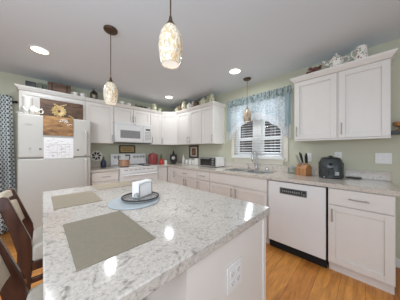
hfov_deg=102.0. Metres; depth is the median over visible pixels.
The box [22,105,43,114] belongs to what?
teapot
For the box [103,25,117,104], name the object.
pendant lamp
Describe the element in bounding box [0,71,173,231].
wall
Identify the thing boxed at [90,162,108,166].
backsplash
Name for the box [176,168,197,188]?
base cabinet
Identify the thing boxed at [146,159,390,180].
backsplash
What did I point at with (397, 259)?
baseboard
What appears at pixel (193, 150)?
framed picture
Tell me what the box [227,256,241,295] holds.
wall outlet
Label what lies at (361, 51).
pitcher
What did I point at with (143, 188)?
napkin holder
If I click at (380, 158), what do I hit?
light switch
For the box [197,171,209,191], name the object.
base cabinet
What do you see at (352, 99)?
upper cabinet
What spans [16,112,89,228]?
refrigerator
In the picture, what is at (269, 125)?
neighbor house
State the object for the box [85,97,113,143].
upper cabinet
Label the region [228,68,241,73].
recessed light
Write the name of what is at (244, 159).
window
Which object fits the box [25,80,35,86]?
storage box
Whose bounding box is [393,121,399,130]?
pedestal bowl
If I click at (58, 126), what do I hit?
wooden plaque
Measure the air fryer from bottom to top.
0.270 m
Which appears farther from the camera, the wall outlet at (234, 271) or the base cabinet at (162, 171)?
the base cabinet at (162, 171)
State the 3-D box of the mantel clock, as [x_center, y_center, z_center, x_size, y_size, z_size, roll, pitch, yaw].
[-0.664,0.163,4.051,0.184,0.345,0.071,0,0,1]
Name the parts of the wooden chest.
chest lid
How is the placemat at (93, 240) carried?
on the island countertop at (187, 224)
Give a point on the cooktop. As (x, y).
(132, 166)
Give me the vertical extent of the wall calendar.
0.300 m
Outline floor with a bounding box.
[0,231,399,299]
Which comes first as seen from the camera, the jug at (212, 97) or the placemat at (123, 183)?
the placemat at (123, 183)
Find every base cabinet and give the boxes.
[90,170,118,185]
[157,167,166,181]
[168,167,176,183]
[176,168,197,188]
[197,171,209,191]
[210,172,269,243]
[328,187,395,294]
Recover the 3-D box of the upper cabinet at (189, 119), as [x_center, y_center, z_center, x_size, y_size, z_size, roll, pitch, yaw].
[-0.159,-0.540,3.785,0.374,0.810,0.836,0,0,-44]
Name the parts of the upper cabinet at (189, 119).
door, crown molding, door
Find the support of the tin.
on the countertop at (378, 182)
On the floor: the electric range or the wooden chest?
the electric range
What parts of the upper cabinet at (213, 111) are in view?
door, crown molding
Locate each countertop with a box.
[42,178,269,299]
[90,162,119,172]
[146,159,399,195]
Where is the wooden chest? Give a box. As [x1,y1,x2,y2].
[48,81,70,93]
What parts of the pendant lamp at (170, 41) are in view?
lamp shade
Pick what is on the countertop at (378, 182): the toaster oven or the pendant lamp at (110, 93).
the toaster oven
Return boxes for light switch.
[375,153,391,163]
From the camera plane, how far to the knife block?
2.14 m
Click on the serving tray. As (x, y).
(126, 198)
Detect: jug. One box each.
[181,101,187,109]
[209,94,214,101]
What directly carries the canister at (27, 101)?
on the refrigerator
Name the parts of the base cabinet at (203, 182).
drawer, door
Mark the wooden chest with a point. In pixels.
(52, 86)
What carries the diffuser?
attached to the pendant lamp at (170, 41)
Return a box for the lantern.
[90,88,97,98]
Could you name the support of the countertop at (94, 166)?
on the base cabinet at (96, 178)
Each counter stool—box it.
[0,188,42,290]
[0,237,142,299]
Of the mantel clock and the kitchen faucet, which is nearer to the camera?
the kitchen faucet
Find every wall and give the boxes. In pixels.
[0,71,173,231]
[174,38,399,257]
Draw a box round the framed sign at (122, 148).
[119,145,134,152]
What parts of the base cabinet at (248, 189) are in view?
door, door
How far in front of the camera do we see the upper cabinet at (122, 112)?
3.47 m
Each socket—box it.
[230,269,234,278]
[230,278,234,287]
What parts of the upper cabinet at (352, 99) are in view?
door, light rail, crown molding, door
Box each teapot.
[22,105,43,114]
[199,97,207,104]
[322,53,349,66]
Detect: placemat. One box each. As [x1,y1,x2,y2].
[51,191,102,209]
[63,211,155,270]
[91,181,131,189]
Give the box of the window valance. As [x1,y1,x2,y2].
[227,85,293,141]
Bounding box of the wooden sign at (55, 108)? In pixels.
[40,98,82,119]
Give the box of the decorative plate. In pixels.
[90,151,101,160]
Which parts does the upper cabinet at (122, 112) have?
door, crown molding, door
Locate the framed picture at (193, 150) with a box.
[189,145,198,157]
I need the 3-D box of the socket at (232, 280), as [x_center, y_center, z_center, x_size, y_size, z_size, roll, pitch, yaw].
[0.143,0.582,0.710,0.032,0.028,0.002,0,0,-44]
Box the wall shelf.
[391,131,399,134]
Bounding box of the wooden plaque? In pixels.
[43,115,72,135]
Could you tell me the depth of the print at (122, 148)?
3.72 m
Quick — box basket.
[318,167,343,175]
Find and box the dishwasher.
[268,180,327,267]
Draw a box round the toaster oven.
[200,156,224,167]
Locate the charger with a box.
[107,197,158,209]
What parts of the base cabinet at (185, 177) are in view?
door, drawer, door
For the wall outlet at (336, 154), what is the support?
attached to the wall at (357, 154)
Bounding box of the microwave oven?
[114,121,151,143]
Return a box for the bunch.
[306,65,321,73]
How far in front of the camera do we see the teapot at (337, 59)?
1.82 m
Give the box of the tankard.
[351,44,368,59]
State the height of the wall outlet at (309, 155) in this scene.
0.118 m
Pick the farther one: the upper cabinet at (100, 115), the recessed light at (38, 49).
the upper cabinet at (100, 115)
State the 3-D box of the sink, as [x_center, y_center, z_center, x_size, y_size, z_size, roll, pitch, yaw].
[0.772,0.407,2.635,0.434,0.153,0.739,0,0,-44]
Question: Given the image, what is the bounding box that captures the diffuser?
[162,60,178,67]
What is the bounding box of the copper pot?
[117,155,129,166]
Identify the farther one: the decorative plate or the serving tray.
the decorative plate
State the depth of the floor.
1.54 m
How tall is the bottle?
0.220 m
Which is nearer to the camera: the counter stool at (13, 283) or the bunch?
the counter stool at (13, 283)
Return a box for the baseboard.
[396,258,399,267]
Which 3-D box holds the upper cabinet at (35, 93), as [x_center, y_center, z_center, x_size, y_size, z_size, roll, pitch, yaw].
[-2.457,-0.743,2.714,0.836,0.405,0.374,0,0,-44]
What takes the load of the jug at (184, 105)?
on the upper cabinet at (189, 119)
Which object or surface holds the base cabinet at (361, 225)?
on the floor
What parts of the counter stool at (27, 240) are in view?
rail, post, post, seat rail, seat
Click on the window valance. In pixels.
(284, 124)
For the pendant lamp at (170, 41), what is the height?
0.724 m
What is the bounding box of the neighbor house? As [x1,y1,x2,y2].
[240,104,280,151]
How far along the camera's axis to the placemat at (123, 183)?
1.53 m
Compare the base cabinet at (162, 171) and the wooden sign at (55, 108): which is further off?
the base cabinet at (162, 171)
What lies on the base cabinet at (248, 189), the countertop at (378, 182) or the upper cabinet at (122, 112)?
the countertop at (378, 182)
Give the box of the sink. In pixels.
[224,168,274,174]
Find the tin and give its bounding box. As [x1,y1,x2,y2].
[194,158,199,164]
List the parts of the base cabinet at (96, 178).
drawer, door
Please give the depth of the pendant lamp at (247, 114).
2.64 m
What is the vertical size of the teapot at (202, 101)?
0.175 m
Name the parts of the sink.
bowl, bowl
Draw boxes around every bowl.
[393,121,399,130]
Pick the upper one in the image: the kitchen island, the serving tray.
the serving tray
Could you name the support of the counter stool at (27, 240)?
on the floor
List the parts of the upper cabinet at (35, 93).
door, crown molding, door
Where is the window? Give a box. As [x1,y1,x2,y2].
[231,102,287,164]
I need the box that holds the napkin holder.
[131,179,151,198]
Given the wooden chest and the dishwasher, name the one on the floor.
the dishwasher
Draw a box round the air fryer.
[318,156,343,178]
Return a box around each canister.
[22,96,32,113]
[148,153,157,163]
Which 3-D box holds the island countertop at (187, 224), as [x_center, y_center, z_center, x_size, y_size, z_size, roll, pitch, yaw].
[-0.431,0.356,1.133,0.962,0.041,1.438,0,0,-44]
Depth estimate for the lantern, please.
3.00 m
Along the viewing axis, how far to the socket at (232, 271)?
0.71 m
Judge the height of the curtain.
2.050 m
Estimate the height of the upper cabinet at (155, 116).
0.810 m
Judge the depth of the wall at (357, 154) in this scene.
2.08 m
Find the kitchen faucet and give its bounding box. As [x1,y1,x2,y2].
[251,150,257,169]
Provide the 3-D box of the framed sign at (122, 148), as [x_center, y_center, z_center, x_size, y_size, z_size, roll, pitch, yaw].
[-1.671,-0.025,3.729,0.360,0.180,0.021,0,0,-44]
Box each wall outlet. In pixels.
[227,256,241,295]
[307,153,311,161]
[334,152,341,158]
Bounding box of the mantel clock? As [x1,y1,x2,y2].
[170,150,176,163]
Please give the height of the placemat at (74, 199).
0.003 m
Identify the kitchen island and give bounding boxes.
[143,217,265,299]
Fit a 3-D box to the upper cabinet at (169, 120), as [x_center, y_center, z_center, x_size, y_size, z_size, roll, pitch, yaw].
[-0.752,-0.540,4.214,0.621,0.810,0.615,0,0,-44]
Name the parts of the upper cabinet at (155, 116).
door, crown molding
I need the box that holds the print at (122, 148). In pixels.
[120,146,133,151]
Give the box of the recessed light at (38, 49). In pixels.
[28,45,50,54]
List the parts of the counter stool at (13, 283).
post, seat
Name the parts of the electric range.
oven door, handle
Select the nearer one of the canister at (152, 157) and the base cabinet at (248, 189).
the base cabinet at (248, 189)
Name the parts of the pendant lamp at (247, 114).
lamp shade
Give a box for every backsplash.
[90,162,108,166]
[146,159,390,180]
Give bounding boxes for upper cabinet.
[14,83,85,119]
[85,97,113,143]
[114,103,150,124]
[144,110,161,144]
[161,112,177,145]
[176,105,204,144]
[200,101,224,143]
[290,48,397,140]
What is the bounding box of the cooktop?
[112,164,157,168]
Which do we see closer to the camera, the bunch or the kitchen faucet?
the bunch
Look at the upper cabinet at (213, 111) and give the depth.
3.25 m
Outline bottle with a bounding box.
[100,156,106,167]
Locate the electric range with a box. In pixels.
[110,153,157,181]
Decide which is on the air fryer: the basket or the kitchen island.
the basket
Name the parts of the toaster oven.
glass door, frame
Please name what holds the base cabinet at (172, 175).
on the floor
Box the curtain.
[0,94,15,233]
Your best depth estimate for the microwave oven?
3.41 m
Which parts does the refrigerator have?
fresh food door, freezer door, handle, handle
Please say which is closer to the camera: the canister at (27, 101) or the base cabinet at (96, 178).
the canister at (27, 101)
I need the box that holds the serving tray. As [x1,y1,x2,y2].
[121,191,158,203]
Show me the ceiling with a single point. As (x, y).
(265, 39)
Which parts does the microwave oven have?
door, control panel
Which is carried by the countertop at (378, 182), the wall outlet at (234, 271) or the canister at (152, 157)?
the canister at (152, 157)
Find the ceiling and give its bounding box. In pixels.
[0,0,399,108]
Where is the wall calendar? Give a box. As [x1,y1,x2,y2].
[44,137,72,158]
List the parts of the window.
sash, sill, sash, sash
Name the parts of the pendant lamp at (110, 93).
lamp shade, rod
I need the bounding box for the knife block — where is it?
[295,152,311,175]
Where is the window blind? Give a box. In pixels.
[234,97,282,157]
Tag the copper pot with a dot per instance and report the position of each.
(121, 163)
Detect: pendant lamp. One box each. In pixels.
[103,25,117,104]
[158,0,181,68]
[243,77,250,121]
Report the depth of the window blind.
2.80 m
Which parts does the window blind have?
ladder cord, rail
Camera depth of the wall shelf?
1.66 m
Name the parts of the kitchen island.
panel, panel, corner trim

